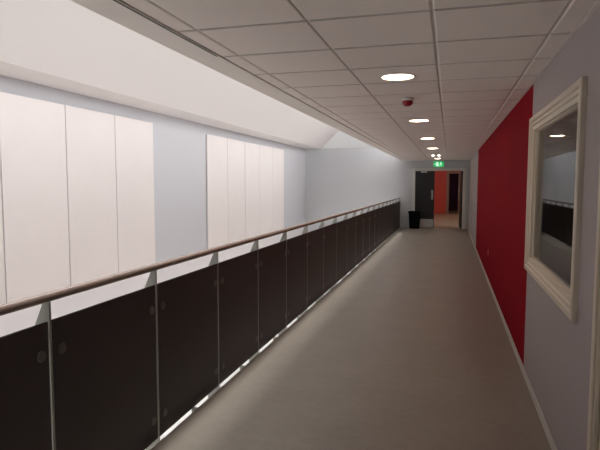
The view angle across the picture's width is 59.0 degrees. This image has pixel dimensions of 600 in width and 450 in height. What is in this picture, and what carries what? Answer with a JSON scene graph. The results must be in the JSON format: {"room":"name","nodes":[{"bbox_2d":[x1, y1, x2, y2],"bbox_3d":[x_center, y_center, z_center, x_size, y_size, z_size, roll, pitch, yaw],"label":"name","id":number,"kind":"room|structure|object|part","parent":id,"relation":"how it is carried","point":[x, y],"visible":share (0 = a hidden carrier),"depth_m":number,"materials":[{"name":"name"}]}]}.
{"room":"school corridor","nodes":[
{"label":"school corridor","id":0,"kind":"room"},
{"bbox_2d":[0,75,305,336],"bbox_3d":[-3.043,0.912,9.321,0.200,5.920,23.700,1,5,16],"label":"wall","id":1,"kind":"structure","parent":0,"point":[179,145],"depth_m":10.66,"materials":[{"name":"grey paint"}]},
{"bbox_2d":[0,170,5,304],"bbox_3d":[-3.836,-0.269,5.965,0.036,2.625,1.149,1,5,16],"label":"panel","id":2,"kind":"object","parent":1,"relation":"attached to","point":[2,267],"visible":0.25,"depth_m":6.53,"materials":[{"name":"grey paint"}]},
{"bbox_2d":[0,92,69,302],"bbox_3d":[-3.519,-0.356,7.083,0.036,2.625,1.149,1,5,16],"label":"panel","id":3,"kind":"object","parent":1,"relation":"attached to","point":[33,169],"visible":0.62,"depth_m":7.00,"materials":[{"name":"grey paint"}]},
{"bbox_2d":[64,105,117,285],"bbox_3d":[-3.203,-0.442,8.201,0.036,2.625,1.149,1,5,16],"label":"panel","id":4,"kind":"object","parent":1,"relation":"attached to","point":[89,134],"visible":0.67,"depth_m":8.13,"materials":[{"name":"grey paint"}]},
{"bbox_2d":[114,115,154,272],"bbox_3d":[-2.887,-0.529,9.319,0.036,2.625,1.149,1,5,16],"label":"panel","id":5,"kind":"object","parent":1,"relation":"attached to","point":[134,161],"visible":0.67,"depth_m":9.26,"materials":[{"name":"grey paint"}]},
{"bbox_2d":[0,61,319,148],"bbox_3d":[-2.647,-2.059,8.979,0.610,0.060,23.300,1,5,16],"label":"ledge","id":6,"kind":"object","parent":1,"relation":"attached to","point":[6,69],"visible":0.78,"depth_m":8.27,"materials":[{"name":"white paint"}]},
{"bbox_2d":[206,134,227,248],"bbox_3d":[-1.960,-0.782,12.591,0.036,2.625,1.139,1,5,16],"label":"panel","id":7,"kind":"object","parent":1,"relation":"attached to","point":[216,146],"visible":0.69,"depth_m":12.52,"materials":[{"name":"grey paint"}]},
{"bbox_2d":[227,138,244,243],"bbox_3d":[-1.647,-0.868,13.699,0.036,2.625,1.139,1,5,16],"label":"panel","id":8,"kind":"object","parent":1,"relation":"attached to","point":[235,148],"visible":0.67,"depth_m":13.65,"materials":[{"name":"grey paint"}]},
{"bbox_2d":[245,142,259,238],"bbox_3d":[-1.333,-0.954,14.808,0.036,2.625,1.139,1,5,16],"label":"panel","id":9,"kind":"object","parent":1,"relation":"attached to","point":[252,151],"visible":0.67,"depth_m":14.77,"materials":[{"name":"grey paint"}]},
{"bbox_2d":[260,145,272,234],"bbox_3d":[-1.020,-1.039,15.916,0.036,2.625,1.139,1,5,16],"label":"panel","id":10,"kind":"object","parent":1,"relation":"attached to","point":[266,153],"visible":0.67,"depth_m":15.89,"materials":[{"name":"grey paint"}]},
{"bbox_2d":[273,148,283,230],"bbox_3d":[-0.706,-1.125,17.024,0.036,2.625,1.139,1,5,16],"label":"panel","id":11,"kind":"object","parent":1,"relation":"attached to","point":[278,154],"visible":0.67,"depth_m":17.00,"materials":[{"name":"grey paint"}]},
{"bbox_2d":[0,0,338,148],"bbox_3d":[-1.457,-2.719,8.591,1.980,1.440,23.300,1,5,16],"label":"ceiling","id":12,"kind":"structure","parent":0,"point":[66,39],"depth_m":7.26,"materials":[{"name":"white paint"}]},
{"bbox_2d":[145,302,315,449],"bbox_3d":[-0.081,3.984,8.720,6.368,0.100,23.700,1,5,16],"label":"floor","id":13,"kind":"structure","parent":0,"point":[202,401],"depth_m":11.43,"materials":[{"name":"white"}]},
{"bbox_2d":[322,131,373,148],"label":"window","id":14,"kind":"structure","parent":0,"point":[340,139],"depth_m":19.52,"materials":[{"name":"white glass"}]},
{"bbox_2d":[151,210,550,449],"bbox_3d":[3.712,0.605,14.733,5.200,0.280,37.400,1,5,16],"label":"floor","id":15,"kind":"structure","parent":0,"point":[411,349],"depth_m":4.48,"materials":[{"name":"grey carpet"}]},
{"bbox_2d":[0,198,399,449],"bbox_3d":[0.978,0.381,10.042,0.134,1.324,19.674,1,5,16],"label":"railing","id":16,"kind":"object","parent":15,"relation":"attached to","point":[117,373],"visible":0.93,"depth_m":3.31,"materials":[{"name":"grey paint"}]},
{"bbox_3d":[-1.268,0.959,2.018,0.012,0.981,0.880,1,5,16],"label":"infill panel","id":17,"kind":"part","parent":16,"relation":"part of","materials":[{"name":"black laminate"}]},
{"bbox_3d":[-1.167,0.986,2.466,0.134,1.286,0.100,1,5,16],"label":"post","id":18,"kind":"part","parent":16,"relation":"part of","materials":[{"name":"grey paint"}]},
{"bbox_3d":[-1.020,0.891,2.891,0.012,0.981,0.880,1,5,16],"label":"infill panel","id":19,"kind":"part","parent":16,"relation":"part of","materials":[{"name":"black laminate"}]},
{"bbox_3d":[-0.920,0.918,3.339,0.134,1.286,0.100,1,5,16],"label":"post","id":20,"kind":"part","parent":16,"relation":"part of","materials":[{"name":"grey paint"}]},
{"bbox_3d":[-0.773,0.824,3.764,0.012,0.981,0.880,1,5,16],"label":"infill panel","id":21,"kind":"part","parent":16,"relation":"part of","materials":[{"name":"black laminate"}]},
{"bbox_3d":[0.994,-0.257,9.980,0.043,0.043,19.659,1,5,16],"label":"handrail","id":22,"kind":"part","parent":16,"relation":"part of","materials":[{"name":"brown wood"}]},
{"bbox_3d":[-0.673,0.851,4.212,0.134,1.286,0.100,1,5,16],"label":"post","id":23,"kind":"part","parent":16,"relation":"part of","materials":[{"name":"grey paint"}]},
{"bbox_3d":[-0.526,0.756,4.638,0.012,0.981,0.880,1,5,16],"label":"infill panel","id":24,"kind":"part","parent":16,"relation":"part of","materials":[{"name":"black laminate"}]},
{"bbox_3d":[-0.426,0.783,5.085,0.134,1.286,0.100,1,5,16],"label":"post","id":25,"kind":"part","parent":16,"relation":"part of","materials":[{"name":"grey metal"}]},
{"bbox_3d":[-0.279,0.689,5.511,0.012,0.981,0.880,1,5,16],"label":"infill panel","id":26,"kind":"part","parent":16,"relation":"part of","materials":[{"name":"black laminate"}]},
{"bbox_3d":[-0.178,0.716,5.959,0.134,1.286,0.100,1,5,16],"label":"post","id":27,"kind":"part","parent":16,"relation":"part of","materials":[{"name":"grey paint"}]},
{"bbox_3d":[-0.032,0.621,6.384,0.012,0.981,0.880,1,5,16],"label":"infill panel","id":28,"kind":"part","parent":16,"relation":"part of","materials":[{"name":"black laminate"}]},
{"bbox_3d":[0.069,0.648,6.832,0.134,1.286,0.100,1,5,16],"label":"post","id":29,"kind":"part","parent":16,"relation":"part of","materials":[{"name":"grey paint"}]},
{"bbox_3d":[0.215,0.554,7.257,0.012,0.981,0.880,1,5,16],"label":"infill panel","id":30,"kind":"part","parent":16,"relation":"part of","materials":[{"name":"black laminate"}]},
{"bbox_3d":[0.316,0.581,7.705,0.134,1.286,0.100,1,5,16],"label":"post","id":31,"kind":"part","parent":16,"relation":"part of","materials":[{"name":"grey paint"}]},
{"bbox_3d":[0.462,0.486,8.130,0.012,0.981,0.880,1,5,16],"label":"infill panel","id":32,"kind":"part","parent":16,"relation":"part of","materials":[{"name":"black laminate"}]},
{"bbox_3d":[0.563,0.513,8.578,0.134,1.286,0.100,1,5,16],"label":"post","id":33,"kind":"part","parent":16,"relation":"part of","materials":[{"name":"grey metal"}]},
{"bbox_3d":[0.709,0.419,9.004,0.012,0.981,0.880,1,5,16],"label":"infill panel","id":34,"kind":"part","parent":16,"relation":"part of","materials":[{"name":"black laminate"}]},
{"bbox_3d":[0.957,0.351,9.877,0.012,0.981,0.880,1,5,16],"label":"infill panel","id":35,"kind":"part","parent":16,"relation":"part of","materials":[{"name":"black laminate"}]},
{"bbox_3d":[1.204,0.284,10.750,0.012,0.981,0.880,1,5,16],"label":"infill panel","id":36,"kind":"part","parent":16,"relation":"part of","materials":[{"name":"black laminate"}]},
{"bbox_3d":[1.451,0.216,11.623,0.012,0.981,0.880,1,5,16],"label":"infill panel","id":37,"kind":"part","parent":16,"relation":"part of","materials":[{"name":"black laminate"}]},
{"bbox_3d":[1.698,0.148,12.496,0.012,0.981,0.880,1,5,16],"label":"infill panel","id":38,"kind":"part","parent":16,"relation":"part of","materials":[{"name":"black laminate"}]},
{"bbox_3d":[1.945,0.081,13.370,0.012,0.981,0.880,1,5,16],"label":"infill panel","id":39,"kind":"part","parent":16,"relation":"part of","materials":[{"name":"black laminate"}]},
{"bbox_3d":[2.192,0.013,14.243,0.012,0.981,0.880,1,5,16],"label":"infill panel","id":40,"kind":"part","parent":16,"relation":"part of","materials":[{"name":"black laminate"}]},
{"bbox_3d":[2.439,-0.054,15.116,0.012,0.981,0.880,1,5,16],"label":"infill panel","id":41,"kind":"part","parent":16,"relation":"part of","materials":[{"name":"black laminate"}]},
{"bbox_3d":[2.687,-0.122,15.989,0.012,0.981,0.880,1,5,16],"label":"infill panel","id":42,"kind":"part","parent":16,"relation":"part of","materials":[{"name":"black laminate"}]},
{"bbox_3d":[2.934,-0.189,16.862,0.012,0.981,0.880,1,5,16],"label":"infill panel","id":43,"kind":"part","parent":16,"relation":"part of","materials":[{"name":"black laminate"}]},
{"bbox_3d":[3.181,-0.257,17.735,0.012,0.981,0.880,1,5,16],"label":"infill panel","id":44,"kind":"part","parent":16,"relation":"part of","materials":[{"name":"black laminate"}]},
{"bbox_3d":[3.428,-0.324,18.609,0.012,0.981,0.880,1,5,16],"label":"infill panel","id":45,"kind":"part","parent":16,"relation":"part of","materials":[{"name":"black laminate"}]},
{"bbox_2d":[408,211,420,228],"bbox_3d":[4.111,-0.189,19.040,0.450,0.635,0.360,1,5,16],"label":"waste bin","id":46,"kind":"object","parent":15,"relation":"on","point":[414,216],"visible":1,"depth_m":18.90,"materials":[{"name":"black plastic"}]},
{"bbox_2d":[122,0,596,160],"bbox_3d":[1.668,-1.443,7.688,2.293,0.050,23.525,1,5,16],"label":"ceiling","id":47,"kind":"structure","parent":0,"point":[484,50],"depth_m":3.31,"materials":[{"name":"tile"}]},
{"bbox_2d":[70,0,407,160],"bbox_3d":[0.695,-1.473,8.079,0.208,0.056,23.300,1,5,16],"label":"margin","id":48,"kind":"object","parent":47,"relation":"attached to","point":[109,9],"visible":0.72,"depth_m":3.41,"materials":[{"name":"white paint"}]},
{"bbox_2d":[112,0,218,56],"bbox_3d":[-0.831,-1.001,2.346,0.024,0.002,2.212,1,5,16],"label":"slot vent","id":49,"kind":"object","parent":48,"relation":"attached to","point":[116,1],"visible":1,"depth_m":2.74,"materials":[{"name":"grey metal"}]},
{"bbox_2d":[380,73,415,80],"bbox_3d":[0.750,-1.136,4.066,0.276,0.011,0.276,1,5,16],"label":"recessed light","id":50,"kind":"object","parent":47,"relation":"in","point":[393,76],"visible":1,"depth_m":4.05,"materials":[{"name":"white plastic"}]},
{"bbox_2d":[382,74,412,79],"bbox_3d":[0.750,-1.139,4.066,0.236,0.006,0.236,1,5,16],"label":"diffuser","id":51,"kind":"object","parent":50,"relation":"attached to","point":[387,76],"depth_m":4.05,"materials":[{"name":"white plastic"}]},
{"bbox_2d":[402,97,412,106],"bbox_3d":[1.033,-1.179,5.088,0.108,0.080,0.108,1,5,16],"label":"fire alarm","id":52,"kind":"object","parent":47,"relation":"attached to","point":[407,101],"visible":1,"depth_m":5.05,"materials":[{"name":"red plastic"}]},
{"bbox_2d":[408,119,429,121],"bbox_3d":[1.543,-1.353,6.868,0.276,0.011,0.276,1,5,16],"label":"recessed light","id":53,"kind":"object","parent":47,"relation":"in","point":[414,120],"visible":0.98,"depth_m":6.86,"materials":[{"name":"white plastic"}]},
{"bbox_2d":[306,148,468,301],"bbox_3d":[3.212,0.084,19.732,6.168,5.980,0.200,1,5,16],"label":"wall","id":54,"kind":"structure","parent":0,"point":[341,180],"depth_m":19.81,"materials":[{"name":"grey paint"}]},
{"bbox_2d":[433,161,443,166],"bbox_3d":[4.954,-2.170,18.931,0.370,0.205,0.056,1,5,16],"label":"exit sign","id":55,"kind":"object","parent":54,"relation":"attached to","point":[435,163],"visible":1,"depth_m":18.91,"materials":[{"name":"green plastic"}]},
{"bbox_2d":[412,168,465,228],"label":"door","id":56,"kind":"structure","parent":54,"relation":"in","point":[423,185],"depth_m":19.18,"materials":[{"name":"black wood"}]},
{"bbox_3d":[4.518,-0.064,19.277,0.630,0.310,0.004,1,5,16],"label":"kick plate","id":57,"kind":"part","parent":56,"relation":"part of","materials":[{"name":"silver metal"}]},
{"bbox_2d":[434,171,462,213],"bbox_3d":[7.673,-1.913,28.606,5.200,2.600,0.150,1,5,16],"label":"wall","id":58,"kind":"structure","parent":0,"point":[440,176],"depth_m":28.57,"materials":[{"name":"red paint"}]},
{"bbox_2d":[446,172,459,213],"bbox_3d":[8.216,-1.723,28.373,0.740,2.260,0.031,1,5,16],"label":"door","id":59,"kind":"structure","parent":58,"relation":"in","point":[448,173],"depth_m":28.42,"materials":[{"name":"brown wood"}]},
{"bbox_2d":[449,174,458,209],"bbox_3d":[8.244,-2.069,30.621,5.200,2.600,4.050,1,5,16],"label":"wall","id":60,"kind":"structure","parent":0,"point":[453,178],"depth_m":32.21,"materials":[{"name":"black paint"}]},
{"bbox_2d":[468,5,599,449],"bbox_3d":[2.896,-0.192,7.555,0.200,2.980,23.300,1,5,16],"label":"wall","id":61,"kind":"structure","parent":0,"point":[557,349],"depth_m":3.67,"materials":[{"name":"grey paint"}]},
{"bbox_2d":[467,227,556,449],"bbox_3d":[2.791,0.981,7.675,0.012,0.062,23.300,1,5,16],"label":"baseboard","id":62,"kind":"structure","parent":61,"relation":"attached to","point":[535,401],"depth_m":4.36,"materials":[{"name":"grey"}]},
{"bbox_2d":[469,0,599,160],"bbox_3d":[2.791,-1.405,7.491,0.022,0.016,23.300,1,5,16],"label":"trim","id":63,"kind":"structure","parent":61,"relation":"attached to","point":[597,3],"depth_m":3.32,"materials":[{"name":"beige"}]},
{"bbox_2d":[524,76,587,321],"bbox_3d":[1.666,-0.184,3.495,0.090,1.230,1.780,1,5,16],"label":"window","id":64,"kind":"structure","parent":61,"relation":"in","point":[556,145],"depth_m":3.35,"materials":[{"name":"beige paint"}]},
{"bbox_3d":[1.679,-0.183,3.492,0.006,1.022,1.572,1,5,16],"label":"pane","id":65,"kind":"part","parent":64,"relation":"part of","materials":[{"name":"clear glass"}]},
{"bbox_2d":[587,165,599,449],"bbox_3d":[1.225,0.397,1.722,0.232,2.145,1.180,1,5,16],"label":"door","id":66,"kind":"structure","parent":61,"relation":"in","point":[593,443],"depth_m":2.26,"materials":[{"name":"beige paint"}]}
]}

